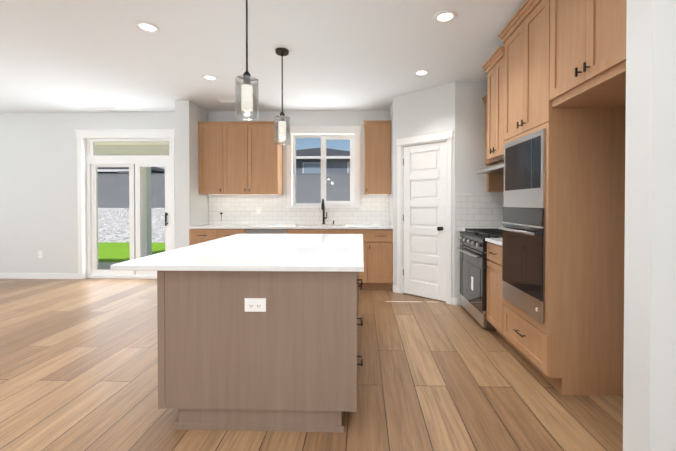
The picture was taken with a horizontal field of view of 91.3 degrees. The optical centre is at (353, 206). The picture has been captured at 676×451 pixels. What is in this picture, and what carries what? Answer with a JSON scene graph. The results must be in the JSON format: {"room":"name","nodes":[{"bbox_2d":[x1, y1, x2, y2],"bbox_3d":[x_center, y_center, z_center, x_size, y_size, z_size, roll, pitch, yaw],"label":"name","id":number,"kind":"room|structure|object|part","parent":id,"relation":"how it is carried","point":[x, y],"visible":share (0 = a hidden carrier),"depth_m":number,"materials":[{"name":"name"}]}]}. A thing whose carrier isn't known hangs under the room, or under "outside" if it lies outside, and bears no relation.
{"room":"kitchen","nodes":[
{"label":"kitchen","id":0,"kind":"room"},
{"bbox_2d":[175,100,208,248],"bbox_3d":[-2.464,-0.171,5.084,0.200,2.739,0.599,0,1,2],"label":"wall","id":1,"kind":"structure","parent":0,"point":[192,206],"depth_m":4.79,"materials":[{"name":"white paint"}]},
{"bbox_2d":[0,110,389,273],"bbox_3d":[-2.709,-0.176,5.466,9.750,2.740,0.150,0,1,2],"label":"wall","id":2,"kind":"structure","parent":0,"point":[38,186],"depth_m":5.45,"materials":[{"name":"white paint"}]},
{"bbox_2d":[0,273,77,278],"bbox_3d":[-5.967,1.149,5.487,2.875,0.090,0.012,0,1,2],"label":"baseboard","id":3,"kind":"structure","parent":2,"relation":"attached to","point":[57,276],"depth_m":5.46,"materials":[{"name":"white wood"}]},
{"bbox_2d":[38,251,42,257],"bbox_3d":[-5.175,0.789,5.463,0.072,0.116,0.008,0,1,2],"label":"wall outlet","id":4,"kind":"object","parent":2,"relation":"attached to","point":[40,254],"visible":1,"depth_m":5.46,"materials":[{"name":"white plastic"}]},
{"bbox_2d":[74,129,174,278],"bbox_3d":[-3.721,-0.033,5.479,1.675,2.453,0.182,0,1,2],"label":"door frame","id":5,"kind":"structure","parent":2,"relation":"attached to","point":[89,161],"depth_m":5.48,"materials":[{"name":"white wood"}]},
{"bbox_2d":[209,194,388,223],"bbox_3d":[-0.887,0.038,5.339,2.936,0.485,0.008,0,1,2],"label":"backsplash","id":6,"kind":"structure","parent":2,"relation":"attached to","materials":[{"name":"tile"}]},
{"bbox_2d":[285,126,360,207],"bbox_3d":[-0.480,-0.637,5.381,1.230,1.310,0.190,0,1,2],"label":"window","id":7,"kind":"structure","parent":2,"relation":"in","point":[351,134],"depth_m":5.33,"materials":[{"name":"white wood"}]},
{"bbox_2d":[364,120,390,195],"bbox_3d":[0.375,-0.739,5.132,0.398,1.094,0.335,0,1,2],"label":"upper cabinet","id":8,"kind":"object","parent":2,"relation":"attached to","point":[377,134],"depth_m":4.97,"materials":[{"name":"brown wood"}]},
{"bbox_2d":[0,0,525,112],"bbox_3d":[-2.825,-1.551,1.168,9.750,0.100,8.720,0,1,2],"label":"ceiling","id":9,"kind":"structure","parent":0,"point":[70,56],"depth_m":3.24,"materials":[{"name":"white paint"}]},
{"bbox_2d":[91,107,120,109],"bbox_3d":[-3.872,-1.537,5.158,0.380,0.010,0.140,0,1,2],"label":"ceiling vent","id":10,"kind":"object","parent":9,"relation":"in","point":[105,108],"visible":1,"depth_m":5.16,"materials":[{"name":"white metal"}]},
{"bbox_2d":[135,21,159,32],"bbox_3d":[-1.736,-1.515,2.789,0.176,0.006,0.176,0,1,2],"label":"recessed light","id":11,"kind":"object","parent":9,"relation":"in","point":[147,27],"visible":1,"depth_m":2.79,"materials":[{"name":"white plastic"}]},
{"bbox_2d":[202,75,217,80],"bbox_3d":[-1.695,-1.527,3.909,0.176,0.006,0.176,0,1,2],"label":"recessed light","id":12,"kind":"object","parent":9,"relation":"in","point":[211,77],"visible":1,"depth_m":3.90,"materials":[{"name":"white plastic"}]},
{"bbox_2d":[217,99,240,102],"bbox_3d":[-1.771,-1.533,4.801,0.380,0.010,0.140,0,1,2],"label":"ceiling vent","id":13,"kind":"object","parent":9,"relation":"in","point":[226,100],"visible":0.62,"depth_m":4.75,"materials":[{"name":"white metal"}]},
{"bbox_2d":[235,0,258,120],"bbox_3d":[-0.720,-1.057,2.236,0.154,0.910,0.154,0,1,2],"label":"pendant light","id":14,"kind":"object","parent":9,"relation":"hanging from","point":[246,95],"visible":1,"depth_m":2.21,"materials":[{"name":"clear glass"}]},
{"bbox_3d":[-0.720,-0.732,2.240,0.154,0.260,0.154,0,1,2],"label":"lamp shade","id":15,"kind":"part","parent":14,"relation":"part of","materials":[{"name":"clear glass"}]},
{"bbox_2d":[274,47,289,144],"bbox_3d":[-0.694,-1.068,3.226,0.154,0.910,0.154,0,1,2],"label":"pendant light","id":16,"kind":"object","parent":9,"relation":"hanging from","point":[281,130],"visible":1,"depth_m":3.20,"materials":[{"name":"clear glass"}]},
{"bbox_3d":[-0.694,-0.743,3.229,0.154,0.260,0.154,0,1,2],"label":"lamp shade","id":17,"kind":"part","parent":16,"relation":"part of","materials":[{"name":"clear glass"}]},
{"bbox_2d":[413,69,428,75],"bbox_3d":[0.777,-1.525,3.762,0.176,0.006,0.176,0,1,2],"label":"recessed light","id":18,"kind":"object","parent":9,"relation":"in","point":[422,72],"visible":1,"depth_m":3.75,"materials":[{"name":"white plastic"}]},
{"bbox_2d":[433,10,455,22],"bbox_3d":[0.731,-1.513,2.633,0.176,0.006,0.176,0,1,2],"label":"recessed light","id":19,"kind":"object","parent":9,"relation":"in","point":[445,16],"visible":1,"depth_m":2.63,"materials":[{"name":"white plastic"}]},
{"bbox_2d":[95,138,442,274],"bbox_3d":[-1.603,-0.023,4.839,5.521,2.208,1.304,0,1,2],"label":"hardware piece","id":20,"kind":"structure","parent":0,"point":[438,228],"depth_m":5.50,"materials":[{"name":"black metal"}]},
{"bbox_3d":[-3.696,-0.005,5.498,1.301,2.158,0.101,0,1,2],"label":"patio door glass","id":21,"kind":"part","parent":20,"relation":"part of","materials":[{"name":"clear glass"}]},
{"bbox_2d":[198,122,227,195],"bbox_3d":[-2.139,-0.740,5.200,0.439,1.094,0.335,0,1,2],"label":"upper cabinet","id":22,"kind":"object","parent":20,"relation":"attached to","point":[212,136],"depth_m":5.04,"materials":[{"name":"brown wood"}]},
{"bbox_2d":[228,121,251,195],"bbox_3d":[-1.790,-0.740,5.191,0.499,1.094,0.335,0,1,2],"label":"upper cabinet","id":23,"kind":"object","parent":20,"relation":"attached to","point":[241,174],"depth_m":5.03,"materials":[{"name":"brown wood"}]},
{"bbox_2d":[252,121,283,195],"bbox_3d":[-1.401,-0.740,5.180,0.520,1.094,0.335,0,1,2],"label":"upper cabinet","id":24,"kind":"object","parent":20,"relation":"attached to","point":[267,157],"depth_m":5.02,"materials":[{"name":"brown wood"}]},
{"bbox_3d":[0.909,0.146,4.345,0.472,1.610,0.447,0,1,2],"label":"pantry door knob","id":25,"kind":"part","parent":20,"relation":"part of","materials":[{"name":"black metal"}]},
{"bbox_2d":[0,278,622,450],"bbox_3d":[-2.825,1.289,1.198,9.750,0.100,8.720,0,1,2],"label":"floor","id":26,"kind":"structure","parent":0,"point":[78,364],"depth_m":2.23,"materials":[{"name":"brown wood"}]},
{"bbox_2d":[188,228,243,245],"bbox_3d":[-1.956,0.756,5.067,0.812,0.885,0.622,0,1,2],"label":"base cabinet","id":27,"kind":"object","parent":26,"relation":"on","point":[196,235],"depth_m":4.76,"materials":[{"name":"brown wood"}]},
{"bbox_2d":[151,258,363,432],"bbox_3d":[-0.490,0.780,2.706,1.131,0.886,1.808,0,1,2],"label":"kitchen island","id":28,"kind":"object","parent":26,"relation":"on","point":[257,332],"depth_m":1.81,"materials":[{"name":"brown wood"}]},
{"bbox_2d":[111,234,362,273],"bbox_3d":[-0.608,0.322,2.708,1.380,0.030,1.860,0,1,2],"label":"island countertop","id":29,"kind":"structure","parent":28,"relation":"on","point":[281,253],"depth_m":2.12,"materials":[{"name":"white stone"}]},
{"bbox_2d":[245,298,265,311],"bbox_3d":[-0.535,0.537,1.804,0.116,0.072,0.008,0,1,2],"label":"outlet","id":30,"kind":"object","parent":28,"relation":"attached to","point":[251,304],"depth_m":1.80,"materials":[{"name":"white plastic"}]},
{"bbox_2d":[244,228,291,233],"bbox_3d":[-1.251,0.756,5.048,0.720,0.885,0.622,0,1,2],"label":"base cabinet","id":31,"kind":"object","parent":26,"relation":"on","point":[246,230],"depth_m":4.73,"materials":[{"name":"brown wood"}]},
{"bbox_2d":[245,229,285,233],"bbox_3d":[-1.252,0.763,5.015,0.592,0.872,0.649,0,1,2],"label":"dishwasher","id":32,"kind":"object","parent":31,"relation":"in","point":[247,231],"depth_m":4.74,"materials":[{"name":"silver metal"}]},
{"bbox_2d":[292,228,371,288],"bbox_3d":[-0.341,0.756,5.024,1.222,0.885,0.622,0,1,2],"label":"base cabinet","id":33,"kind":"object","parent":26,"relation":"on","point":[366,275],"depth_m":4.70,"materials":[{"name":"brown wood"}]},
{"bbox_2d":[372,228,392,288],"bbox_3d":[0.361,0.756,5.005,0.423,0.885,0.622,0,1,2],"label":"base cabinet","id":34,"kind":"object","parent":26,"relation":"on","point":[382,238],"depth_m":4.70,"materials":[{"name":"brown wood"}]},
{"bbox_2d":[192,224,391,227],"bbox_3d":[-0.895,0.299,5.025,2.936,0.030,0.637,0,1,2],"label":"countertop","id":35,"kind":"structure","parent":34,"relation":"on","point":[205,225],"depth_m":4.77,"materials":[{"name":"white stone"}]},
{"bbox_2d":[304,224,343,227],"bbox_3d":[-0.495,0.420,5.030,0.780,0.237,0.430,0,1,2],"label":"sink","id":36,"kind":"object","parent":35,"relation":"in","point":[305,225],"depth_m":5.00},
{"bbox_2d":[386,301,420,301],"bbox_3d":[0.747,1.206,4.189,0.670,0.003,0.015,0,1,2],"label":"tape","id":37,"kind":"object","parent":26,"relation":"on","point":[403,301],"visible":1,"depth_m":4.19,"materials":[{"name":"white"}]},
{"bbox_2d":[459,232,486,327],"bbox_3d":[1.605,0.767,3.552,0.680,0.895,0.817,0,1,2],"label":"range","id":38,"kind":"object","parent":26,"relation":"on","point":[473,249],"depth_m":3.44,"materials":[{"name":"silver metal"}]},
{"bbox_2d":[456,228,502,328],"bbox_3d":[1.581,0.724,3.583,0.731,0.920,0.758,0,1,2],"label":"range","id":39,"kind":"object","parent":26,"relation":"on","point":[473,249],"depth_m":3.45,"materials":[{"name":"silver metal"}]},
{"bbox_2d":[487,244,498,333],"bbox_3d":[1.620,0.777,3.013,0.658,0.885,0.380,0,1,2],"label":"base cabinet","id":40,"kind":"object","parent":26,"relation":"on","point":[492,249],"depth_m":3.06,"materials":[{"name":"brown wood"}]},
{"bbox_2d":[467,232,498,243],"bbox_3d":[1.613,0.315,3.430,0.693,0.030,1.223,0,1,2],"label":"countertop","id":41,"kind":"structure","parent":40,"relation":"on","point":[491,237],"depth_m":3.24,"materials":[{"name":"white stone"}]},
{"bbox_2d":[499,0,625,395],"bbox_3d":[1.594,-0.103,2.474,0.680,2.656,0.678,0,1,2],"label":"tall cabinet","id":42,"kind":"object","parent":26,"relation":"on","point":[541,249],"depth_m":2.15,"materials":[{"name":"brown wood"}]},
{"bbox_2d":[498,128,545,322],"bbox_3d":[1.399,0.125,2.482,0.396,1.290,0.608,0,1,2],"label":"wall oven","id":43,"kind":"object","parent":42,"relation":"in","point":[524,209],"depth_m":2.40,"materials":[{"name":"silver metal"}]},
{"bbox_2d":[389,81,503,304],"bbox_3d":[1.278,-0.167,4.663,1.433,2.739,1.237,0,1,2],"label":"wall","id":44,"kind":"structure","parent":0,"point":[457,108],"depth_m":4.06,"materials":[{"name":"white paint"}]},
{"bbox_2d":[396,130,452,303],"bbox_3d":[0.947,0.133,4.368,0.825,2.145,0.118,1,1,41],"label":"door frame","id":45,"kind":"structure","parent":44,"relation":"attached to","point":[424,208],"depth_m":4.34,"materials":[{"name":"white wood"}]},
{"bbox_2d":[455,193,503,230],"bbox_3d":[1.611,0.064,4.036,0.712,0.460,0.009,0,1,2],"label":"backsplash","id":46,"kind":"structure","parent":44,"relation":"attached to","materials":[{"name":"tile"}]},
{"bbox_2d":[484,164,498,167],"bbox_3d":[1.781,-0.892,3.603,0.368,0.771,0.843,0,1,2],"label":"range hood","id":47,"kind":"object","parent":44,"relation":"attached to","point":[488,165],"depth_m":3.57,"materials":[{"name":"silver metal"}]},
{"bbox_2d":[483,56,498,163],"bbox_3d":[1.620,-0.887,3.025,0.658,0.874,0.440,0,1,2],"label":"upper cabinet","id":48,"kind":"object","parent":0,"relation":"attached to","point":[491,99],"depth_m":3.09,"materials":[{"name":"brown wood"}]},
{"bbox_2d":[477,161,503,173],"bbox_3d":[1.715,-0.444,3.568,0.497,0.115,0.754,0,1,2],"label":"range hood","id":49,"kind":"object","parent":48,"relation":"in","point":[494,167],"depth_m":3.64,"materials":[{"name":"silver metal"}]},
{"bbox_2d":[623,0,675,450],"bbox_3d":[1.530,-0.132,1.330,0.749,2.739,0.130,0,1,2],"label":"wall","id":50,"kind":"structure","parent":0,"point":[649,395],"depth_m":1.28,"materials":[{"name":"white paint"}]},
{"bbox_2d":[547,0,626,107],"bbox_3d":[1.586,-1.030,1.755,0.658,0.786,0.736,0,1,2],"label":"upper cabinet","id":51,"kind":"object","parent":50,"relation":"attached to","point":[586,39],"depth_m":1.84,"materials":[{"name":"brown wood"}]},
{"label":"outside","id":52,"kind":"structure","parent":0,"visible":0},
{"bbox_2d":[98,208,164,242],"bbox_3d":[-4.698,0.702,14.238,70.000,1.400,6.600,0,1,2],"label":"gravel ground","id":53,"kind":"structure","parent":52,"point":[106,218],"depth_m":13.36,"materials":[{"name":"grey gravel"}]},
{"bbox_2d":[97,171,349,207],"bbox_3d":[-4.620,-0.688,17.122,70.000,2.320,0.520,0,1,2],"label":"wall","id":54,"kind":"structure","parent":53,"relation":"on","point":[341,188],"depth_m":17.11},
{"bbox_2d":[98,242,164,261],"bbox_3d":[-4.859,1.345,8.281,70.000,0.240,5.330,0,1,2],"label":"ground","id":55,"kind":"structure","parent":52,"point":[124,250],"depth_m":9.16,"materials":[{"name":"green plant"}]},
{"bbox_2d":[98,262,119,269],"bbox_3d":[-4.110,1.265,6.384,4.600,0.080,1.580,0,1,2],"label":"patio slab","id":56,"kind":"object","parent":55,"relation":"on","point":[104,264],"depth_m":6.96,"materials":[{"name":"concrete"}]},
{"bbox_2d":[95,142,168,256],"bbox_3d":[-4.108,-0.106,6.445,4.600,2.660,1.729,0,1,2],"label":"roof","id":57,"kind":"structure","parent":56,"relation":"on","point":[146,241],"depth_m":7.04,"materials":[{"name":"beige"}]},
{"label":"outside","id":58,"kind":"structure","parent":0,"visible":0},
{"bbox_2d":[97,167,164,173],"bbox_3d":[-24.156,-2.160,34.532,13.000,5.100,11.020,0,1,2],"label":"roof","id":59,"kind":"structure","parent":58,"point":[112,170],"depth_m":29.59,"materials":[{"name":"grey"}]},
{"bbox_2d":[296,148,349,172],"bbox_3d":[-3.217,-2.633,31.960,12.000,6.100,11.020,0,1,2],"label":"roof","id":60,"kind":"structure","parent":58,"point":[334,166],"depth_m":26.93,"materials":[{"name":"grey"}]}
]}

